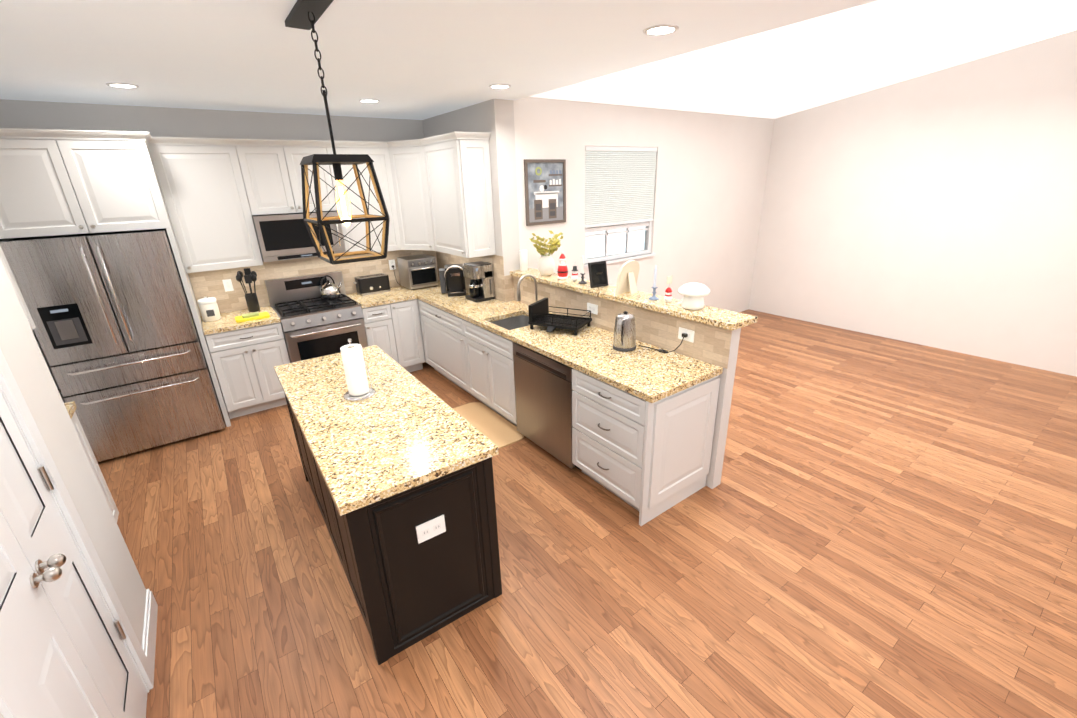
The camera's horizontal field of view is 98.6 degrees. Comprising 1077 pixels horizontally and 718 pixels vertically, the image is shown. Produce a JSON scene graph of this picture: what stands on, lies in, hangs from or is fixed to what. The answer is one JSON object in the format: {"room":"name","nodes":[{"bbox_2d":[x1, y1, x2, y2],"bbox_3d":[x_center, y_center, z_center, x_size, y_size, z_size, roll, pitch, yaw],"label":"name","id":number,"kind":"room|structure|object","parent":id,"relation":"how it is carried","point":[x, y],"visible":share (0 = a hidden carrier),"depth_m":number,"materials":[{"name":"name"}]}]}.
{"room":"kitchen","nodes":[
{"label":"kitchen","id":0,"kind":"room"},
{"bbox_2d":[0,259,146,717],"bbox_3d":[-1.612,0.293,1.280,0.100,2.760,1.750,-16,25,-33],"label":"wall","id":1,"kind":"structure","parent":0,"point":[25,360],"depth_m":1.86,"materials":[{"name":"paint"}]},
{"bbox_2d":[0,392,147,717],"bbox_3d":[-1.533,0.596,1.405,0.099,2.085,0.731,-16,25,-33],"label":"pantry doors","id":2,"kind":"structure","parent":1,"relation":"in","point":[64,652],"depth_m":1.49,"materials":[{"name":"white wood"}]},
{"bbox_2d":[0,349,153,717],"bbox_3d":[-1.577,0.568,1.361,0.114,2.187,0.922,-16,25,-33],"label":"door frame","id":3,"kind":"structure","parent":1,"relation":"attached to","point":[15,701],"depth_m":1.69,"materials":[{"name":"white wood"}]},
{"bbox_2d":[142,590,157,671],"bbox_3d":[-1.903,1.335,2.268,0.014,0.125,0.424,-16,25,-33],"label":"baseboard","id":4,"kind":"structure","parent":1,"relation":"attached to","point":[149,631],"depth_m":2.26,"materials":[{"name":"white wood"}]},
{"bbox_2d":[0,99,424,316],"bbox_3d":[-2.894,-1.019,4.805,4.400,2.760,0.140,-16,25,-33],"label":"wall","id":5,"kind":"structure","parent":0,"point":[159,121],"depth_m":4.19,"materials":[{"name":"paint"}]},
{"bbox_2d":[0,128,91,239],"bbox_3d":[-3.761,-1.300,3.465,0.490,0.696,0.716,-16,25,-33],"label":"upper cabinet","id":6,"kind":"object","parent":5,"relation":"attached to","point":[39,197],"depth_m":3.23,"materials":[{"name":"white wood"}]},
{"bbox_2d":[56,129,175,232],"bbox_3d":[-3.365,-1.414,3.731,0.491,0.696,0.716,-16,25,-33],"label":"upper cabinet","id":7,"kind":"object","parent":5,"relation":"attached to","point":[118,184],"depth_m":3.46,"materials":[{"name":"white wood"}]},
{"bbox_2d":[152,144,262,275],"bbox_3d":[-3.024,-1.374,4.259,0.614,1.052,0.336,-16,25,-33],"label":"upper cabinet","id":8,"kind":"object","parent":5,"relation":"attached to","point":[205,201],"depth_m":4.12,"materials":[{"name":"white wood"}]},
{"bbox_2d":[222,279,233,291],"bbox_3d":[-3.107,-0.737,4.633,0.074,0.118,0.008,-16,25,-33],"label":"electrical outlet plate","id":9,"kind":"object","parent":5,"relation":"attached to","point":[227,283],"depth_m":4.63,"materials":[{"name":"white plastic"}]},
{"bbox_2d":[236,144,299,214],"bbox_3d":[-2.628,-1.705,4.447,0.383,0.592,0.336,-16,25,-33],"label":"upper cabinet","id":10,"kind":"object","parent":5,"relation":"attached to","point":[268,179],"depth_m":4.32,"materials":[{"name":"white wood"}]},
{"bbox_2d":[252,211,345,261],"bbox_3d":[-2.421,-1.253,4.686,0.761,0.422,0.447,-16,25,-33],"label":"microwave","id":11,"kind":"object","parent":10,"relation":"attached to","point":[280,237],"visible":0.81,"depth_m":4.49,"materials":[{"name":"metal"}]},
{"bbox_2d":[284,144,337,212],"bbox_3d":[-2.319,-1.794,4.655,0.383,0.592,0.336,-16,25,-33],"label":"upper cabinet","id":12,"kind":"object","parent":5,"relation":"attached to","point":[296,152],"depth_m":4.51,"materials":[{"name":"white wood"}]},
{"bbox_2d":[328,144,399,251],"bbox_3d":[-1.905,-1.697,5.010,0.625,1.052,0.336,-16,25,-33],"label":"upper cabinet","id":13,"kind":"object","parent":5,"relation":"attached to","point":[379,156],"depth_m":4.88,"materials":[{"name":"white wood"}]},
{"bbox_2d":[388,259,395,269],"bbox_3d":[-1.751,-1.129,5.543,0.074,0.118,0.008,-16,25,-33],"label":"electrical outlet plate","id":14,"kind":"object","parent":5,"relation":"attached to","point":[391,262],"depth_m":5.54,"materials":[{"name":"white plastic"}]},
{"bbox_2d":[188,99,740,488],"bbox_3d":[-1.045,-0.623,3.622,2.760,2.760,4.055,-16,25,-33],"label":"wall","id":15,"kind":"structure","parent":0,"point":[715,345],"depth_m":4.41,"materials":[{"name":"paint"}]},
{"bbox_2d":[376,142,383,147],"bbox_3d":[-1.325,-1.812,5.181,0.550,1.111,0.696,-16,25,-33],"label":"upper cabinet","id":16,"kind":"object","parent":15,"relation":"attached to","point":[381,145],"depth_m":4.79,"materials":[{"name":"white wood"}]},
{"bbox_2d":[384,139,431,250],"bbox_3d":[-1.363,-1.729,4.960,0.241,1.107,0.375,-16,25,-33],"label":"upper cabinet","id":17,"kind":"object","parent":15,"relation":"attached to","point":[406,162],"depth_m":4.95,"materials":[{"name":"white wood"}]},
{"bbox_2d":[420,131,495,257],"bbox_3d":[-0.804,-1.639,4.686,0.326,1.111,0.766,-16,25,-33],"label":"upper cabinet","id":18,"kind":"object","parent":15,"relation":"attached to","point":[457,173],"depth_m":4.46,"materials":[{"name":"white wood"}]},
{"bbox_2d":[587,302,597,314],"bbox_3d":[0.446,-0.418,3.838,0.008,0.080,0.124,-16,25,-33],"label":"electrical outlet plate","id":19,"kind":"object","parent":15,"relation":"attached to","point":[591,307],"depth_m":3.83,"materials":[{"name":"white plastic"}]},
{"bbox_2d":[510,268,757,329],"bbox_3d":[0.550,-0.560,3.814,0.265,0.040,2.493,-16,25,-33],"label":"bar countertop","id":20,"kind":"structure","parent":15,"relation":"attached to","point":[722,318],"depth_m":3.34,"materials":[{"name":"stone"}]},
{"bbox_2d":[519,250,527,270],"bbox_3d":[-0.150,-0.993,4.658,0.080,0.202,0.080,-16,25,-33],"label":"pillar candle","id":21,"kind":"object","parent":20,"relation":"on","point":[523,260],"visible":1,"depth_m":4.63,"materials":[{"name":"white wax"}]},
{"bbox_2d":[529,231,563,275],"bbox_3d":[0.096,-0.985,4.343,0.357,0.398,0.404,-16,25,-33],"label":"vase","id":22,"kind":"object","parent":20,"relation":"on","point":[546,265],"visible":1,"depth_m":4.32,"materials":[{"name":"white ceramic"}]},
{"bbox_2d":[557,251,567,279],"bbox_3d":[0.219,-0.848,4.189,0.102,0.246,0.102,-16,25,-33],"label":"figurine","id":23,"kind":"object","parent":20,"relation":"on","point":[562,271],"visible":1,"depth_m":4.17,"materials":[{"name":"white"}]},
{"bbox_2d":[571,266,577,280],"bbox_3d":[0.320,-0.769,4.072,0.064,0.175,0.062,-16,25,-33],"label":"snowman","id":24,"kind":"object","parent":20,"relation":"on","point":[574,277],"visible":1,"depth_m":4.06,"materials":[{"name":"white ceramic"}]},
{"bbox_2d":[579,256,586,283],"bbox_3d":[0.381,-0.770,3.981,0.076,0.239,0.076,-16,25,-33],"label":"candlestick","id":25,"kind":"object","parent":20,"relation":"on","point":[582,281],"visible":1,"depth_m":3.99,"materials":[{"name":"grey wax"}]},
{"bbox_2d":[588,261,607,287],"bbox_3d":[0.492,-0.710,3.869,0.170,0.204,0.087,-12,23,-26],"label":"photo frame","id":26,"kind":"object","parent":20,"relation":"on","point":[598,276],"visible":1,"depth_m":3.85,"materials":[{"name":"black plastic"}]},
{"bbox_2d":[615,260,639,294],"bbox_3d":[0.712,-0.632,3.597,0.098,0.268,0.266,18,28,41],"label":"photo frame","id":27,"kind":"object","parent":20,"relation":"on","point":[628,273],"visible":0.92,"depth_m":3.58,"materials":[{"name":"beige wood"}]},
{"bbox_2d":[649,266,658,299],"bbox_3d":[0.848,-0.558,3.375,0.076,0.249,0.076,-16,25,-33],"label":"candlestick","id":28,"kind":"object","parent":20,"relation":"on","point":[654,297],"visible":0.98,"depth_m":3.38,"materials":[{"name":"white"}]},
{"bbox_2d":[664,275,672,301],"bbox_3d":[0.926,-0.495,3.288,0.056,0.190,0.053,-16,25,-33],"label":"holder","id":29,"kind":"object","parent":20,"relation":"on","point":[668,295],"visible":1,"depth_m":3.28,"materials":[{"name":"white"}]},
{"bbox_2d":[678,282,709,309],"bbox_3d":[1.051,-0.430,3.137,0.212,0.170,0.212,-16,25,-33],"label":"mushroom","id":30,"kind":"object","parent":20,"relation":"on","point":[693,293],"visible":1,"depth_m":3.08,"materials":[{"name":"white ceramic"}]},
{"bbox_2d":[678,327,694,342],"bbox_3d":[0.996,-0.163,3.126,0.008,0.080,0.124,-16,25,-33],"label":"electrical outlet plate","id":31,"kind":"object","parent":15,"relation":"attached to","point":[690,337],"depth_m":3.12,"materials":[{"name":"white plastic"}]},
{"bbox_2d":[0,0,1076,119],"bbox_3d":[0.750,-2.054,1.550,10.640,1.290,8.900,-16,25,-33],"label":"ceiling","id":32,"kind":"structure","parent":0,"point":[427,59],"depth_m":2.96,"materials":[{"name":"paint"}]},
{"bbox_2d":[106,82,138,87],"bbox_3d":[-2.832,-1.861,3.153,0.175,0.008,0.175,2,21,9],"label":"recessed light","id":33,"kind":"object","parent":32,"relation":"in","point":[119,85],"depth_m":3.14,"materials":[{"name":"white"}]},
{"bbox_2d":[285,0,389,264],"bbox_3d":[-0.917,-0.962,2.067,0.316,1.019,0.509,-16,25,-33],"label":"pendant lantern","id":34,"kind":"object","parent":32,"relation":"hanging from","point":[305,14],"visible":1,"depth_m":2.09,"materials":[{"name":"black metal"}]},
{"bbox_2d":[359,99,379,102],"bbox_3d":[-1.460,-2.230,4.002,0.175,0.008,0.175,2,21,9],"label":"recessed light","id":35,"kind":"object","parent":32,"relation":"in","point":[361,100],"depth_m":3.98,"materials":[{"name":"white"}]},
{"bbox_2d":[489,84,510,88],"bbox_3d":[-0.297,-2.102,3.572,0.175,0.008,0.175,2,21,9],"label":"recessed light","id":36,"kind":"object","parent":32,"relation":"in","point":[494,86],"depth_m":3.56,"materials":[{"name":"white"}]},
{"bbox_2d":[643,24,678,35],"bbox_3d":[0.617,-1.655,2.333,0.175,0.008,0.175,2,21,9],"label":"recessed light","id":37,"kind":"object","parent":32,"relation":"in","point":[660,29],"depth_m":2.32,"materials":[{"name":"white"}]},
{"bbox_2d":[97,309,1076,717],"bbox_3d":[0.794,1.168,2.741,10.500,0.060,8.900,-16,25,-33],"label":"floor","id":38,"kind":"structure","parent":0,"point":[875,527],"depth_m":2.62,"materials":[{"name":"brown wood"}]},
{"bbox_2d":[0,246,118,522],"bbox_3d":[-2.655,0.119,2.190,0.413,2.495,0.951,-16,25,-33],"label":"cabinets","id":39,"kind":"object","parent":38,"relation":"on","point":[71,407],"visible":0.12,"depth_m":2.76,"materials":[{"name":"white wood"}]},
{"bbox_2d":[0,229,224,461],"bbox_3d":[-3.488,-0.158,3.970,0.923,1.786,0.841,-16,25,-33],"label":"refrigerator","id":40,"kind":"object","parent":38,"relation":"on","point":[116,334],"visible":0.96,"depth_m":3.65,"materials":[{"name":"grey metal"}]},
{"bbox_2d":[205,322,289,418],"bbox_3d":[-2.891,0.040,4.672,0.609,0.878,0.636,-16,25,-33],"label":"base cabinet","id":41,"kind":"object","parent":38,"relation":"on","point":[245,361],"depth_m":4.40,"materials":[{"name":"white wood"}]},
{"bbox_2d":[201,306,280,334],"bbox_3d":[-2.900,-0.388,4.501,0.611,0.040,0.640,-16,25,-33],"label":"countertop","id":42,"kind":"structure","parent":41,"relation":"on","point":[227,322],"depth_m":4.34,"materials":[{"name":"stone"}]},
{"bbox_2d":[197,296,220,321],"bbox_3d":[-3.122,-0.481,4.388,0.148,0.227,0.148,-16,25,-33],"label":"canister","id":43,"kind":"object","parent":42,"relation":"on","point":[209,309],"visible":1,"depth_m":4.34,"materials":[{"name":"white ceramic"}]},
{"bbox_2d":[236,268,259,311],"bbox_3d":[-2.887,-0.684,4.632,0.190,0.417,0.190,-16,25,-33],"label":"utensil crock","id":44,"kind":"object","parent":42,"relation":"on","point":[251,298],"visible":1,"depth_m":4.62,"materials":[{"name":"black plastic"}]},
{"bbox_2d":[235,312,269,322],"bbox_3d":[-2.741,-0.411,4.432,0.280,0.042,0.180,-16,25,-33],"label":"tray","id":45,"kind":"object","parent":42,"relation":"on","point":[251,316],"visible":1,"depth_m":4.39,"materials":[{"name":"yellow plastic"}]},
{"bbox_2d":[264,271,367,362],"bbox_3d":[-2.310,-0.261,4.946,0.758,1.170,0.725,-16,25,-33],"label":"range","id":46,"kind":"object","parent":38,"relation":"on","point":[314,324],"visible":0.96,"depth_m":4.76,"materials":[{"name":"metal"}]},
{"bbox_2d":[320,275,341,298],"bbox_3d":[-2.237,-0.789,5.002,0.256,0.243,0.209,-16,25,-33],"label":"tea kettle","id":47,"kind":"object","parent":46,"relation":"on","point":[329,289],"visible":1,"depth_m":4.94,"materials":[{"name":"silver metal"}]},
{"bbox_2d":[362,303,400,364],"bbox_3d":[-1.905,-0.244,5.334,0.301,0.878,0.636,-16,25,-33],"label":"base cabinet","id":48,"kind":"object","parent":38,"relation":"on","point":[378,320],"depth_m":5.04,"materials":[{"name":"white wood"}]},
{"bbox_2d":[346,286,416,307],"bbox_3d":[-1.792,-0.708,5.245,0.605,0.040,0.640,-16,25,-33],"label":"countertop","id":49,"kind":"structure","parent":48,"relation":"on","point":[395,294],"depth_m":5.12,"materials":[{"name":"stone"}]},
{"bbox_2d":[353,273,389,295],"bbox_3d":[-1.918,-0.859,5.321,0.380,0.194,0.194,-16,25,-33],"label":"toaster","id":50,"kind":"object","parent":49,"relation":"on","point":[372,284],"visible":1,"depth_m":5.26,"materials":[{"name":"metal"}]},
{"bbox_2d":[289,413,501,664],"bbox_3d":[-0.985,0.675,2.861,0.729,0.878,1.818,-16,25,-33],"label":"kitchen island","id":51,"kind":"object","parent":38,"relation":"on","point":[415,563],"depth_m":2.16,"materials":[{"name":"black wood"}]},
{"bbox_2d":[274,345,498,516],"bbox_3d":[-1.011,0.249,2.687,0.743,0.040,1.876,-16,25,-33],"label":"island countertop","id":52,"kind":"structure","parent":51,"relation":"on","point":[397,440],"depth_m":2.32,"materials":[{"name":"beige stone"}]},
{"bbox_2d":[340,338,375,401],"bbox_3d":[-1.058,0.048,2.665,0.180,0.351,0.180,-16,25,-33],"label":"paper towel holder","id":53,"kind":"object","parent":52,"relation":"on","point":[354,365],"visible":1,"depth_m":2.64,"materials":[{"name":"white paper"}]},
{"bbox_2d":[393,299,425,371],"bbox_3d":[-1.649,-0.318,5.506,0.334,0.878,0.636,-16,25,-33],"label":"base cabinet","id":54,"kind":"object","parent":38,"relation":"on","point":[406,314],"depth_m":5.25,"materials":[{"name":"white wood"}]},
{"bbox_2d":[418,300,481,390],"bbox_3d":[-0.826,-0.180,5.077,0.506,0.878,1.096,-16,25,-33],"label":"base cabinet","id":55,"kind":"object","parent":38,"relation":"on","point":[442,330],"depth_m":4.86,"materials":[{"name":"white wood"}]},
{"bbox_2d":[397,280,722,402],"bbox_3d":[-0.277,-0.330,4.332,0.677,0.180,4.020,-16,25,-33],"label":"countertop","id":56,"kind":"structure","parent":55,"relation":"on","point":[650,375],"depth_m":3.31,"materials":[{"name":"stone"}]},
{"bbox_2d":[397,254,438,289],"bbox_3d":[-1.430,-1.037,5.527,0.355,0.350,0.378,-16,25,-33],"label":"toaster oven","id":57,"kind":"object","parent":56,"relation":"on","point":[417,271],"visible":1,"depth_m":5.42,"materials":[{"name":"silver metal"}]},
{"bbox_2d":[439,264,465,296],"bbox_3d":[-0.938,-0.895,5.145,0.310,0.329,0.379,-16,25,-33],"label":"pod coffee maker","id":58,"kind":"object","parent":56,"relation":"on","point":[453,281],"visible":0.9,"depth_m":5.13,"materials":[{"name":"black plastic"}]},
{"bbox_2d":[463,261,494,302],"bbox_3d":[-0.626,-0.811,4.841,0.240,0.372,0.252,-16,25,-33],"label":"drip coffee maker","id":59,"kind":"object","parent":56,"relation":"on","point":[481,276],"visible":0.98,"depth_m":4.77,"materials":[{"name":"silver plastic"}]},
{"bbox_2d":[517,274,537,301],"bbox_3d":[-0.083,-0.569,4.151,0.238,0.382,0.094,-16,25,-33],"label":"faucet","id":60,"kind":"object","parent":56,"relation":"on","point":[518,287],"visible":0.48,"depth_m":4.10,"materials":[{"name":"silver metal"}]},
{"bbox_2d":[528,298,591,335],"bbox_3d":[0.165,-0.346,3.797,0.440,0.205,0.360,10,24,27],"label":"dish rack","id":61,"kind":"object","parent":56,"relation":"on","point":[540,314],"visible":1,"depth_m":3.82,"materials":[{"name":"black metal"}]},
{"bbox_2d":[613,311,635,351],"bbox_3d":[0.600,-0.203,3.295,0.212,0.272,0.168,-16,25,-33],"label":"electric kettle","id":62,"kind":"object","parent":56,"relation":"on","point":[624,339],"visible":1,"depth_m":3.25,"materials":[{"name":"grey metal"}]},
{"bbox_2d":[638,333,687,352],"bbox_3d":[0.864,-0.131,3.241,0.096,0.158,0.344,-16,25,-33],"label":"cord","id":63,"kind":"object","parent":56,"relation":"on","point":[685,335],"visible":1,"depth_m":3.22,"materials":[{"name":"black plastic"}]},
{"bbox_2d":[452,402,523,448],"bbox_3d":[-0.524,0.599,4.225,0.445,0.015,0.900,-16,25,-33],"label":"floor mat","id":64,"kind":"object","parent":38,"relation":"on","point":[498,430],"visible":0.58,"depth_m":4.21,"materials":[{"name":"brown fabric"}]},
{"bbox_2d":[462,328,516,425],"bbox_3d":[-0.245,0.162,4.359,0.506,0.720,0.867,-16,25,-33],"label":"base cabinet","id":65,"kind":"object","parent":38,"relation":"on","point":[488,355],"depth_m":4.14,"materials":[{"name":"white wood"}]},
{"bbox_2d":[512,342,579,469],"bbox_3d":[0.252,0.295,3.737,0.588,0.848,0.730,-16,25,-33],"label":"dishwasher","id":66,"kind":"object","parent":38,"relation":"on","point":[543,391],"visible":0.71,"depth_m":3.53,"materials":[{"name":"grey metal"}]},
{"bbox_2d":[572,368,705,525],"bbox_3d":[0.637,0.499,3.188,0.506,0.878,0.661,-16,25,-33],"label":"base cabinet","id":67,"kind":"object","parent":38,"relation":"on","point":[648,461],"depth_m":2.93,"materials":[{"name":"white wood"}]},
{"bbox_2d":[513,97,776,311],"bbox_3d":[1.562,-1.620,5.951,4.440,2.800,0.140,-16,25,-33],"label":"wall","id":68,"kind":"structure","parent":0,"point":[712,169],"depth_m":5.87,"materials":[{"name":"paint"}]},
{"bbox_2d":[524,159,565,225],"bbox_3d":[0.075,-1.679,4.668,0.501,0.611,0.022,-16,25,-33],"label":"picture frame","id":69,"kind":"object","parent":68,"relation":"attached to","point":[545,190],"visible":1,"depth_m":4.66,"materials":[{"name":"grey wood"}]},
{"bbox_2d":[584,152,655,267],"bbox_3d":[0.944,-1.773,5.371,1.196,1.257,0.130,-16,25,-33],"label":"window","id":70,"kind":"structure","parent":68,"relation":"in","point":[609,244],"depth_m":5.54,"materials":[{"name":"white"}]},
{"bbox_2d":[585,146,656,227],"bbox_3d":[0.949,-1.967,5.280,1.116,0.826,0.024,-16,25,-33],"label":"window blind","id":71,"kind":"object","parent":70,"relation":"attached to","point":[619,184],"visible":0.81,"depth_m":5.25,"materials":[{"name":"white"}]},
{"bbox_2d":[749,30,1076,376],"bbox_3d":[5.512,-1.698,4.295,0.140,3.900,7.270,-16,25,-33],"label":"wall","id":72,"kind":"structure","parent":0,"point":[937,209],"depth_m":5.39,"materials":[{"name":"paint"}]}
]}

